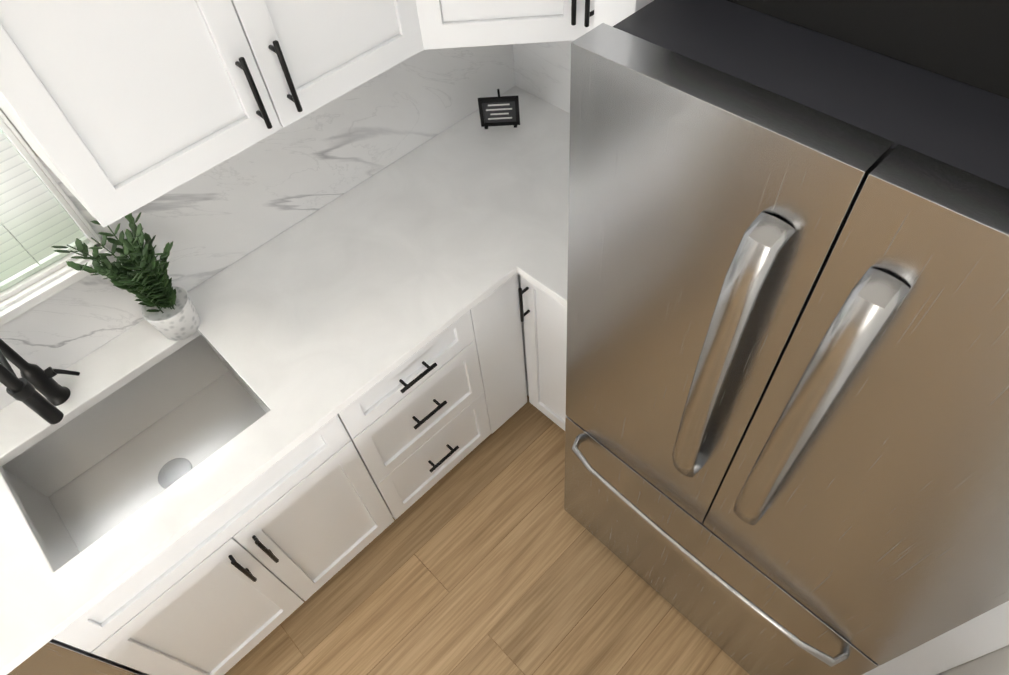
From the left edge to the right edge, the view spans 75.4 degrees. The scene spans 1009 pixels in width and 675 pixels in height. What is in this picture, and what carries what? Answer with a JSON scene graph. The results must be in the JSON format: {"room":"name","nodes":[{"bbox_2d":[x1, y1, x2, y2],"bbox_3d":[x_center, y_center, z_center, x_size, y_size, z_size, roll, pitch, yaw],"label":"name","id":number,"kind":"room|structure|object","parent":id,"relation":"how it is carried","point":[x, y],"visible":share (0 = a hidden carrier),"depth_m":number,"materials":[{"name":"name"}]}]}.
{"room":"kitchen","nodes":[
{"label":"kitchen","id":0,"kind":"room"},
{"bbox_2d":[0,108,99,302],"bbox_3d":[-2.145,0.619,1.000,6.250,2.440,0.150,-40,60,-23],"label":"wall","id":1,"kind":"structure","parent":0,"point":[64,198],"depth_m":1.51,"materials":[{"name":"paint"}]},
{"bbox_2d":[0,110,115,325],"bbox_3d":[-1.341,-0.287,1.112,0.818,0.960,0.174,-40,60,-23],"label":"window","id":2,"kind":"structure","parent":1,"relation":"in","point":[32,296],"depth_m":1.52,"materials":[{"name":"white"}]},
{"bbox_2d":[0,131,89,291],"bbox_3d":[-1.303,-0.283,1.117,0.722,0.854,0.040,-40,60,-23],"label":"window blind","id":3,"kind":"object","parent":2,"relation":"attached to","point":[37,223],"visible":1,"depth_m":1.48,"materials":[{"name":"white plastic"}]},
{"bbox_2d":[0,0,423,226],"bbox_3d":[-0.608,-0.789,1.103,0.805,0.882,0.386,-40,60,-23],"label":"upper cabinet","id":4,"kind":"object","parent":1,"relation":"attached to","point":[114,110],"visible":1,"depth_m":1.20,"materials":[{"name":"white wood"}]},
{"bbox_2d":[0,44,515,409],"bbox_3d":[-1.341,0.065,1.395,3.849,0.534,0.011,-40,60,-23],"label":"backsplash","id":5,"kind":"structure","parent":1,"relation":"attached to","point":[214,220],"depth_m":1.84,"materials":[{"name":"white stone"}]},
{"bbox_2d":[415,0,585,49],"bbox_3d":[-0.027,-1.141,1.317,0.618,0.880,0.622,-40,60,-23],"label":"upper cabinet","id":6,"kind":"object","parent":1,"relation":"attached to","point":[456,23],"visible":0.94,"depth_m":1.48,"materials":[{"name":"white wood"}]},
{"bbox_2d":[512,40,573,112],"bbox_3d":[0.335,-0.828,1.925,0.010,0.534,0.843,-40,60,-23],"label":"backsplash","id":7,"kind":"structure","parent":1,"relation":"attached to","point":[543,69],"depth_m":2.19,"materials":[{"name":"white stone"}]},
{"bbox_2d":[224,395,748,674],"bbox_3d":[-1.311,1.957,1.517,6.250,0.100,2.285,-40,60,-23],"label":"floor","id":8,"kind":"structure","parent":0,"point":[489,555],"depth_m":2.17,"materials":[{"name":"brown wood"}]},
{"bbox_2d":[7,639,147,674],"bbox_3d":[-1.321,0.915,1.689,0.604,0.876,0.637,-40,60,-23],"label":"dishwasher","id":9,"kind":"object","parent":8,"relation":"on","point":[53,657],"visible":0.04,"depth_m":1.43,"materials":[{"name":"grey metal"}]},
{"bbox_2d":[53,415,393,674],"bbox_3d":[-0.856,0.501,1.958,0.744,0.880,0.636,-40,60,-23],"label":"base cabinet","id":10,"kind":"object","parent":8,"relation":"on","point":[226,587],"visible":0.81,"depth_m":1.72,"materials":[{"name":"white wood"}]},
{"bbox_2d":[337,311,490,519],"bbox_3d":[-0.428,0.145,2.190,0.460,0.880,0.636,-40,60,-23],"label":"base cabinet","id":11,"kind":"object","parent":8,"relation":"on","point":[416,425],"visible":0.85,"depth_m":1.98,"materials":[{"name":"white wood"}]},
{"bbox_2d":[470,273,526,433],"bbox_3d":[-0.211,-0.057,2.324,0.189,0.880,0.598,-40,60,-23],"label":"base cabinet","id":12,"kind":"object","parent":8,"relation":"on","point":[496,322],"visible":0.35,"depth_m":2.10,"materials":[{"name":"white wood"}]},
{"bbox_2d":[518,274,566,430],"bbox_3d":[0.151,-0.205,2.404,0.636,0.880,0.870,-40,60,-23],"label":"base cabinet","id":13,"kind":"object","parent":8,"relation":"on","point":[543,315],"visible":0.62,"depth_m":2.11,"materials":[{"name":"white wood"}]},
{"bbox_2d":[0,86,569,674],"bbox_3d":[-0.836,0.376,1.590,3.348,0.215,0.871,-40,60,-23],"label":"countertop","id":14,"kind":"structure","parent":13,"relation":"on","point":[150,446],"depth_m":1.75,"materials":[{"name":"stone"}]},
{"bbox_2d":[0,339,79,423],"bbox_3d":[-1.055,0.038,1.405,0.102,0.513,0.260,-40,60,-23],"label":"faucet","id":15,"kind":"object","parent":14,"relation":"on","point":[42,382],"visible":1,"depth_m":1.47,"materials":[{"name":"black metal"}]},
{"bbox_2d":[52,212,199,339],"bbox_3d":[-0.884,-0.123,1.607,0.210,0.362,0.181,-40,60,-23],"label":"potted plant","id":16,"kind":"object","parent":14,"relation":"on","point":[168,310],"visible":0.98,"depth_m":1.57,"materials":[{"name":"plant"}]},
{"bbox_2d":[0,332,301,603],"bbox_3d":[-0.881,0.308,1.663,0.552,0.186,0.382,-40,60,-23],"label":"sink","id":17,"kind":"object","parent":14,"relation":"in","point":[91,471],"depth_m":1.74,"materials":[{"name":"silver metal"}]},
{"bbox_2d":[478,89,519,128],"bbox_3d":[-0.016,-0.738,2.141,0.122,0.130,0.122,-40,60,-23],"label":"chalkboard sign","id":18,"kind":"object","parent":14,"relation":"on","point":[499,110],"visible":0.98,"depth_m":2.13,"materials":[{"name":"black wood"}]},
{"bbox_2d":[564,0,1008,674],"bbox_3d":[0.704,0.082,1.486,0.839,1.927,0.878,-40,60,-23],"label":"fridge","id":19,"kind":"object","parent":8,"relation":"on","point":[788,358],"visible":1,"depth_m":0.94,"materials":[{"name":"grey metal"}]},
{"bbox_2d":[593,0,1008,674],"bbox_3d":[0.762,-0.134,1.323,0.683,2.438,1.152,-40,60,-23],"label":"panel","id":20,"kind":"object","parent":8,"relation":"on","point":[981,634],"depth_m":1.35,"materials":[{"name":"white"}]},
{"bbox_2d":[936,645,1008,674],"bbox_3d":[-0.647,1.773,0.008,6.250,2.440,0.150,-40,60,-23],"label":"wall","id":21,"kind":"structure","parent":0,"point":[995,662],"depth_m":1.31,"materials":[{"name":"paint"}]},
{"bbox_3d":[0.768,-0.606,1.675,0.150,2.440,1.985,-40,60,-23],"label":"wall","id":22,"kind":"structure","parent":0,"visible":0},
{"bbox_2d":[584,0,594,32],"bbox_3d":[0.356,-0.978,1.162,0.386,0.880,0.262,-40,60,-23],"label":"upper cabinet","id":23,"kind":"object","parent":22,"relation":"attached to","point":[589,17],"visible":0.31,"depth_m":1.43,"materials":[{"name":"white wood"}]}
]}

